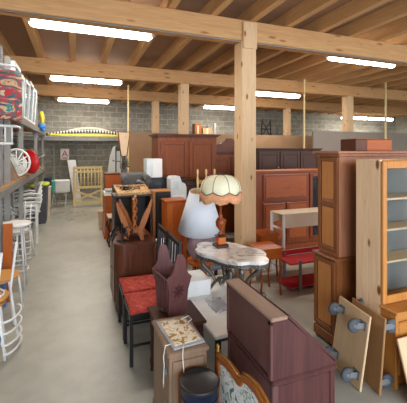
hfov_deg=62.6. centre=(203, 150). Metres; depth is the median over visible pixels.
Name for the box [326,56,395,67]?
strip light
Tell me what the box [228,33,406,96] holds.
joist
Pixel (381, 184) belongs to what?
display cabinet
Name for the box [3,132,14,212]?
wall
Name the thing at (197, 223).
lamp
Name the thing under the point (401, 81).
wooden beam
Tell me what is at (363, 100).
wooden beam
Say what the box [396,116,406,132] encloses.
wall
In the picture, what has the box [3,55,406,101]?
wooden beam
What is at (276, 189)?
cabinet
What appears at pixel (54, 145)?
grid panel
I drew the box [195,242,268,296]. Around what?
marble table
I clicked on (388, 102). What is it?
wooden beam
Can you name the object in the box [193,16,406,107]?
joist
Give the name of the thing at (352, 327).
furniture dolly
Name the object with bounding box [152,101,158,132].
wooden post
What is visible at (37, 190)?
plastic chair
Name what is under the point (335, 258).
cabinet
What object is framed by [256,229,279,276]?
chair
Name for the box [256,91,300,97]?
strip light
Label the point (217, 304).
plastic wrap
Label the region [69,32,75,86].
joist
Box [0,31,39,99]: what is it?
wooden beam
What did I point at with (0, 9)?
conduit
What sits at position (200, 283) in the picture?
box
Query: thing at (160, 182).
cabinet
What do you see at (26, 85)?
garden chair
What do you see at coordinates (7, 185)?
storage rack
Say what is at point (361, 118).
diffuser
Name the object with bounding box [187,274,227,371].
table
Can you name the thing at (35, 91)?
garden chair
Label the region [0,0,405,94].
ceiling
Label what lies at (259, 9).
joist
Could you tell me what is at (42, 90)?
wooden beam
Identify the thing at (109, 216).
console table
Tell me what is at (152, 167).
cube
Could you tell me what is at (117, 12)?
wooden beam
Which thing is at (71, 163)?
leaning board
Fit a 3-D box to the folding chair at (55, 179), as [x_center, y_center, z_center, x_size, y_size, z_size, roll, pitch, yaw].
[-4.684,1.371,10.948,0.428,0.874,0.520,0,0,-11]
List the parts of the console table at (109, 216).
leg, leg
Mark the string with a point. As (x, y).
(188, 315)
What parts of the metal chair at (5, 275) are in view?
seat, leg, leg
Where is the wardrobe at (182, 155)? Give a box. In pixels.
[149,134,219,177]
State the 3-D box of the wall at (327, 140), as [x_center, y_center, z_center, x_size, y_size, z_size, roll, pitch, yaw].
[5.971,0.650,9.560,7.000,2.300,0.070,0,0,-21]
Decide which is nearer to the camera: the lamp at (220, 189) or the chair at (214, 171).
the lamp at (220, 189)
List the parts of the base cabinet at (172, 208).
door, panel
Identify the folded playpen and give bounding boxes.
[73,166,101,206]
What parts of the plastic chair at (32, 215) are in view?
seat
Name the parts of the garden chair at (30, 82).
pane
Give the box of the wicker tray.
[114,184,150,195]
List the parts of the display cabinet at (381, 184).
door, pane, drawer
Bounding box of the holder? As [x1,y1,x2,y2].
[110,223,135,241]
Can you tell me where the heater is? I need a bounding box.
[167,175,186,198]
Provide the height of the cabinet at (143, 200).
1.205 m
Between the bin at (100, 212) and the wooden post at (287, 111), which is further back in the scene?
the wooden post at (287, 111)
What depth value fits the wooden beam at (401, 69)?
8.41 m
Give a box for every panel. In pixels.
[53,144,77,202]
[115,147,121,171]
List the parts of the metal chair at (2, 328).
leg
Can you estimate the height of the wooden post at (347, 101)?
3.310 m
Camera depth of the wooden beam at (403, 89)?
12.48 m
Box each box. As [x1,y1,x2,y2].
[52,179,69,192]
[187,269,210,297]
[192,124,200,133]
[201,128,211,133]
[341,139,391,150]
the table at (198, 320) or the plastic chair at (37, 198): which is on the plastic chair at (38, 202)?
the plastic chair at (37, 198)
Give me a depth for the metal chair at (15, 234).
5.66 m
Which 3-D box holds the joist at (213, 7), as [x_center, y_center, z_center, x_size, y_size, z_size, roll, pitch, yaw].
[-0.079,-1.897,5.004,0.100,0.205,17.000,0,0,-21]
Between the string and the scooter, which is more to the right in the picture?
the string
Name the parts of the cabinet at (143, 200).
panel, panel, panel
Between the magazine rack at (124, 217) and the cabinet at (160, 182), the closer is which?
the magazine rack at (124, 217)
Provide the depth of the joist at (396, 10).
5.13 m
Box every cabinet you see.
[104,172,121,187]
[110,229,156,313]
[111,193,151,234]
[112,184,121,192]
[149,175,184,188]
[152,314,208,402]
[161,197,186,268]
[216,138,233,232]
[256,168,317,249]
[312,151,406,344]
[356,159,406,389]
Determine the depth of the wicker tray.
4.62 m
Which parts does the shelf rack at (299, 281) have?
leg, shelf, shelf, leg, rail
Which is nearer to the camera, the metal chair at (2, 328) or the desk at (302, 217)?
the metal chair at (2, 328)
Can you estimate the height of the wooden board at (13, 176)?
0.500 m
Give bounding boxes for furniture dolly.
[325,296,371,391]
[352,298,397,395]
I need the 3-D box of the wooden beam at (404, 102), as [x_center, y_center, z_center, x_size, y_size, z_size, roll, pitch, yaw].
[9.206,-1.897,8.568,0.100,0.205,17.000,0,0,-21]
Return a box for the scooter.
[38,111,45,131]
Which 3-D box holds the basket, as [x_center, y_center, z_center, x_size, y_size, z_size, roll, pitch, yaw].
[-0.257,1.033,2.665,0.210,0.516,0.344,0,0,-31]
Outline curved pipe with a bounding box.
[66,127,108,130]
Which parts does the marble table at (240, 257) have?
scroll leg, scroll leg, scroll leg, scroll leg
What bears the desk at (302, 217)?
on the floor
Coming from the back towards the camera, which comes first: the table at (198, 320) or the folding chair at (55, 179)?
the folding chair at (55, 179)
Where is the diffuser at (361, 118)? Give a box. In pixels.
[341,117,366,119]
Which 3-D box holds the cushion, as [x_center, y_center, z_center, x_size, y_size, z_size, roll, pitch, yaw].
[-2.223,-0.590,3.558,0.520,0.579,0.167,0,0,-21]
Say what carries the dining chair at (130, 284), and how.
on the floor
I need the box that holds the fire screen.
[215,344,269,402]
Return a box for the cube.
[144,158,161,177]
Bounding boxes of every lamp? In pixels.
[178,188,218,261]
[199,174,241,248]
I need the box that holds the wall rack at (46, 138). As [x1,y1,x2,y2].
[17,121,278,201]
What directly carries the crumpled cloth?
on the storage bin at (42, 216)
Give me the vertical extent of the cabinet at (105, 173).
1.250 m
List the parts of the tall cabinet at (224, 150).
panel, panel, door, cornice, door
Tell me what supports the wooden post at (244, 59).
on the floor
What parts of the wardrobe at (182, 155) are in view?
panel, door, cornice, door, panel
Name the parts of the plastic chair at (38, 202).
armrest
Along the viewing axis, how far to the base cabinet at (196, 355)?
2.04 m
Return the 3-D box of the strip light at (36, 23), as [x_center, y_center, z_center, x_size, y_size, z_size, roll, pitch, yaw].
[-1.487,-1.796,4.571,1.620,0.407,0.113,0,0,-21]
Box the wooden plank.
[3,223,12,301]
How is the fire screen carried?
on the floor
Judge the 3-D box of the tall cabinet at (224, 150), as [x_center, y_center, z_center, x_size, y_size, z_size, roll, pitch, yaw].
[0.504,0.760,7.617,1.100,2.080,0.560,0,0,-21]
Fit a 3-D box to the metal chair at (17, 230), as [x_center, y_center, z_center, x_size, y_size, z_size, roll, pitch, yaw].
[-3.094,1.314,5.541,0.420,0.890,0.524,0,0,-41]
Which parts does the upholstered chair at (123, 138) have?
frame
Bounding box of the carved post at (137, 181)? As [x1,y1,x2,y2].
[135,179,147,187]
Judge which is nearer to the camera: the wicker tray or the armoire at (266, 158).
the wicker tray
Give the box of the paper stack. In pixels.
[103,188,111,194]
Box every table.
[105,213,111,246]
[147,300,206,370]
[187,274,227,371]
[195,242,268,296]
[247,241,283,294]
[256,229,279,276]
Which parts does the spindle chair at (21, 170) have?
seat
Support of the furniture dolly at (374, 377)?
on the floor
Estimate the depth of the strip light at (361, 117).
15.60 m
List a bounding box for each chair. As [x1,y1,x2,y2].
[0,63,21,144]
[0,241,22,356]
[0,269,23,324]
[0,300,6,360]
[3,204,34,262]
[11,148,30,175]
[11,182,41,226]
[12,186,41,230]
[13,198,41,246]
[13,201,31,261]
[14,190,41,237]
[14,194,41,241]
[23,79,29,119]
[23,150,44,173]
[28,81,33,122]
[32,88,36,124]
[52,179,67,206]
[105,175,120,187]
[112,131,129,180]
[118,224,168,340]
[124,232,181,367]
[196,169,225,234]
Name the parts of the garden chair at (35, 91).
pane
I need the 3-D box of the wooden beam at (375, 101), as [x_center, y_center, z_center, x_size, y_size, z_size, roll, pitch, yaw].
[8.114,-1.897,8.149,0.100,0.205,17.000,0,0,-21]
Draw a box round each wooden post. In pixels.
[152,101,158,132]
[178,83,188,133]
[234,41,255,280]
[242,21,256,49]
[283,108,290,135]
[342,96,352,131]
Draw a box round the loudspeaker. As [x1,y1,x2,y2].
[149,188,170,238]
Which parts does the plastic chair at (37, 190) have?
armrest, seat, armrest, leg, backrest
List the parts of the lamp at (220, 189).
lamp shade, turned stem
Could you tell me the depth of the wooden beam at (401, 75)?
9.07 m
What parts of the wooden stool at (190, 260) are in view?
seat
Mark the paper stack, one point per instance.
(107, 191)
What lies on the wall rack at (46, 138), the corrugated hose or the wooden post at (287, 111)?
the corrugated hose
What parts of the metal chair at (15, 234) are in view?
leg, leg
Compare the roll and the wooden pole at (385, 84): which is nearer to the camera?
the wooden pole at (385, 84)
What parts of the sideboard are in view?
panel, door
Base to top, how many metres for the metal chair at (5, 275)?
0.890 m
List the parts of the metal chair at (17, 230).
seat, leg, leg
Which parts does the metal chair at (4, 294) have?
leg, seat, leg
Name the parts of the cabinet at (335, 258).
panel, frame, frame, panel, panel, cornice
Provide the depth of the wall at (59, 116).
12.90 m
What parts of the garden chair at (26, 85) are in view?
pane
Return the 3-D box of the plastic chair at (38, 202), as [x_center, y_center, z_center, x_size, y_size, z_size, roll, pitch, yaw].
[-3.493,1.209,6.635,0.545,0.843,0.575,0,0,-31]
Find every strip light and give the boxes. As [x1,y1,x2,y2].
[27,18,153,40]
[49,75,122,84]
[57,97,109,103]
[203,105,233,109]
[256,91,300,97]
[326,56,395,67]
[340,113,367,119]
[368,117,393,120]
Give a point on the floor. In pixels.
(72, 348)
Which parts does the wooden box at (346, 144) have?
lid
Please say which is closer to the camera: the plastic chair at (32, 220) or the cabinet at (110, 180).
the plastic chair at (32, 220)
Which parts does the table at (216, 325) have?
leg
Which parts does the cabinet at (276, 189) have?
door, panel, door, panel, cornice, door, panel, door, pane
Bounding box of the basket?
[152,244,191,316]
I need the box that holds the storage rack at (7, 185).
[0,44,44,288]
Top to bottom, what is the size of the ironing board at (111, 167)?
1.996 m
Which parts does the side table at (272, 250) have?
leg, leg, leg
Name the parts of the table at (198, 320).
leg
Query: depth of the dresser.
6.88 m
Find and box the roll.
[49,134,117,136]
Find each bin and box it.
[31,186,48,223]
[44,177,51,207]
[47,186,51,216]
[98,210,102,229]
[180,367,219,402]
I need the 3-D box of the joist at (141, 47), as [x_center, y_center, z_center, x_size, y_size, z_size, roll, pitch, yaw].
[-0.625,-1.897,4.795,0.100,0.205,17.000,0,0,-21]
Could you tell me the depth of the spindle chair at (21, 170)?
5.56 m
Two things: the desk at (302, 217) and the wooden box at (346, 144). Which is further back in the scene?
the desk at (302, 217)
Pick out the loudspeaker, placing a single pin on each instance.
(157, 194)
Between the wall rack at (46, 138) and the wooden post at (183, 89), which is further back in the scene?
the wall rack at (46, 138)
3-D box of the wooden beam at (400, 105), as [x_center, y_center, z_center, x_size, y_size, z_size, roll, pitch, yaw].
[9.752,-1.897,8.778,0.100,0.205,17.000,0,0,-21]
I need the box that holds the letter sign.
[60,149,68,159]
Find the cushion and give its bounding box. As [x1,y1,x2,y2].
[0,69,21,122]
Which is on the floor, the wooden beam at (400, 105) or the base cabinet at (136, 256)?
the base cabinet at (136, 256)
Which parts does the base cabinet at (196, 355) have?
arched panel, door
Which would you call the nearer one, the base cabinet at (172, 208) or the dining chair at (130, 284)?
the dining chair at (130, 284)
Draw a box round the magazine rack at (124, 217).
[116,195,151,239]
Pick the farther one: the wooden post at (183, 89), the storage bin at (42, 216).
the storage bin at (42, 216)
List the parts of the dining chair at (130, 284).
leg, leg, seat, leg, rail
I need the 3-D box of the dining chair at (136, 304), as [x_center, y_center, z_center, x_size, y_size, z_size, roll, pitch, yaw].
[-0.470,1.300,3.038,0.450,1.000,0.388,0,0,-21]
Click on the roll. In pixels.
(83, 135)
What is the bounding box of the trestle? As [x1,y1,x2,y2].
[261,120,270,134]
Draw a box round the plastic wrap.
[205,297,226,312]
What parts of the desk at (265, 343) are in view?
corner post, frame, corner post, moulding, panel, panel, corner post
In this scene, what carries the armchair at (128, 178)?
on the chest
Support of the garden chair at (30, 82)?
on the storage rack at (7, 185)
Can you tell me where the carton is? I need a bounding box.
[155,238,177,261]
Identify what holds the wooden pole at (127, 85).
on the floor
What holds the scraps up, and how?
in the wicker tray
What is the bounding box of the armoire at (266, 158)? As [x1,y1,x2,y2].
[256,148,322,168]
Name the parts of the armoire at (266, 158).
door, panel, cornice, door, panel, door, panel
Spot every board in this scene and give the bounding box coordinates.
[3,147,16,179]
[11,162,19,178]
[67,160,81,201]
[108,146,115,171]
[396,336,406,382]
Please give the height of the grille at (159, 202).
0.850 m
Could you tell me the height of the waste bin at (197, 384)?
0.518 m
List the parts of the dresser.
drawer, drawer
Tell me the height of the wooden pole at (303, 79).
3.600 m
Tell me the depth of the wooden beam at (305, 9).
4.75 m
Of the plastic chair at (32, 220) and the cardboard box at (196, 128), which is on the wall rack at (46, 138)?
the cardboard box at (196, 128)
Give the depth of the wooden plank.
3.99 m
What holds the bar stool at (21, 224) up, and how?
on the floor
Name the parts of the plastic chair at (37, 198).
armrest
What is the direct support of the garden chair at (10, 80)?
hanging from the storage rack at (7, 185)
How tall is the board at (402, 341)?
0.424 m
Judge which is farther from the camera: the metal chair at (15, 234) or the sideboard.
the sideboard
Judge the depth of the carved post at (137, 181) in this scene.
5.01 m
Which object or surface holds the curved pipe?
on the wall rack at (46, 138)
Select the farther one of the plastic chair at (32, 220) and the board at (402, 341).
the plastic chair at (32, 220)
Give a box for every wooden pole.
[127,85,128,171]
[303,79,304,147]
[384,83,386,138]
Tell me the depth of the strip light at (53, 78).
7.79 m
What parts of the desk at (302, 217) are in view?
leg, leg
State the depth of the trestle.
14.55 m
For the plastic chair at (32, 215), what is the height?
0.843 m
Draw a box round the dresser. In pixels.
[102,192,111,238]
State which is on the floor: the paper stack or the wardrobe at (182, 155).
the wardrobe at (182, 155)
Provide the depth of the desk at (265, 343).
1.80 m
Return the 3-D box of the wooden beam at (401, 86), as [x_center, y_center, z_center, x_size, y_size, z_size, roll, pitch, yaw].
[6.475,-1.897,7.520,0.100,0.205,17.000,0,0,-21]
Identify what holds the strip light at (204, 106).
hanging from the ceiling
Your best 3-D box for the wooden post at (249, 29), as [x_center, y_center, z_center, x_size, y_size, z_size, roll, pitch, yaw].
[0.632,-1.580,4.589,0.210,0.360,0.045,0,0,-21]
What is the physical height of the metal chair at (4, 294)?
0.890 m
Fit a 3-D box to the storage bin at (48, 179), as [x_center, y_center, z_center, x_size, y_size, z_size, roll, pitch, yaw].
[-4.814,1.315,10.363,0.238,0.970,0.324,0,0,-21]
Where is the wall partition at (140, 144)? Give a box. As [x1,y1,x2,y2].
[129,132,311,171]
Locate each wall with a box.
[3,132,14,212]
[15,96,395,201]
[312,131,406,150]
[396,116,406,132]
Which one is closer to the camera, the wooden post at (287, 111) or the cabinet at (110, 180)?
the cabinet at (110, 180)
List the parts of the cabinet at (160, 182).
door, panel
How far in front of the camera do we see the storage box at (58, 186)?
10.71 m
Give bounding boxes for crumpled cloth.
[28,181,49,187]
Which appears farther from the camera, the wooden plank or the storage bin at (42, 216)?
the storage bin at (42, 216)
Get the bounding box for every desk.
[226,278,336,402]
[270,207,317,277]
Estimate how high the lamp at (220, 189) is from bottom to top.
0.733 m
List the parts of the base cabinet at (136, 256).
door, door, panel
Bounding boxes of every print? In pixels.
[156,316,204,350]
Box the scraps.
[119,185,139,190]
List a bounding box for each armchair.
[120,172,150,188]
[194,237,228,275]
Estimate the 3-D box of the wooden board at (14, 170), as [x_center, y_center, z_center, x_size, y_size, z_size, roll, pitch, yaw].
[-3.184,0.230,5.226,0.560,0.420,0.040,0,0,-21]
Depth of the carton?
4.09 m
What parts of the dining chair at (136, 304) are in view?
leg, leg, seat frame, seat, leg, rail, leg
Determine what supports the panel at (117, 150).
on the floor
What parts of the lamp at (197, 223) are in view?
lamp shade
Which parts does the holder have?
scroll arm, scroll arm, scroll arm, scroll arm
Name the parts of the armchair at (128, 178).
backrest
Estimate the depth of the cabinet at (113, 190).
5.73 m
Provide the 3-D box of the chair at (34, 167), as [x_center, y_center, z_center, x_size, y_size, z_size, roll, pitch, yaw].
[-3.246,0.203,6.279,0.419,0.460,0.374,0,0,-7]
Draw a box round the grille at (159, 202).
[157,195,169,237]
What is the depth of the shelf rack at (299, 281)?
4.52 m
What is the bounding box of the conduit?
[0,9,406,63]
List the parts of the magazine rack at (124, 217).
twisted post, twisted post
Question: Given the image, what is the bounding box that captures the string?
[163,315,191,387]
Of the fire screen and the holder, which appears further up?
the holder
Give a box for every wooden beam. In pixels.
[0,0,406,65]
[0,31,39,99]
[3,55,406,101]
[33,84,406,114]
[266,78,406,111]
[277,83,406,111]
[291,88,406,111]
[298,99,376,112]
[308,100,390,113]
[318,101,403,113]
[328,101,406,114]
[337,104,406,114]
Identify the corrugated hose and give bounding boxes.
[46,130,117,135]
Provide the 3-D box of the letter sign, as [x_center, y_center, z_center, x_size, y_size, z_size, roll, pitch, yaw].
[-4.858,0.110,11.735,0.280,0.380,0.023,0,0,-21]
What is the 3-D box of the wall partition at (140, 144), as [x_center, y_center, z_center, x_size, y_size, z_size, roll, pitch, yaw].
[1.432,0.640,10.710,7.650,2.320,0.070,0,0,-21]
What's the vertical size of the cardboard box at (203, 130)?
0.420 m
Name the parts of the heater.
control plate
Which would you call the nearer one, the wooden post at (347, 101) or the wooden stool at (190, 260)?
the wooden stool at (190, 260)
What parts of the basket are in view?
rail, panel, panel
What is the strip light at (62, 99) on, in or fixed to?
hanging from the ceiling
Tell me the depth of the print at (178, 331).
2.18 m
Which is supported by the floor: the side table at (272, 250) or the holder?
the side table at (272, 250)
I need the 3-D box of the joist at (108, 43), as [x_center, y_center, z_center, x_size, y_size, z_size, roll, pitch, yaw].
[-1.171,-1.897,4.585,0.100,0.205,17.000,0,0,-21]
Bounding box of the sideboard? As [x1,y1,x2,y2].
[184,177,217,252]
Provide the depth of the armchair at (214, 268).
4.49 m
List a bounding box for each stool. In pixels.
[3,220,31,289]
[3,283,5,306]
[187,256,214,276]
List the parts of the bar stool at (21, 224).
seat, leg, leg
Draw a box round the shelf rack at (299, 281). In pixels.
[277,246,318,291]
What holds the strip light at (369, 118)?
hanging from the ceiling
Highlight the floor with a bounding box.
[0,199,406,402]

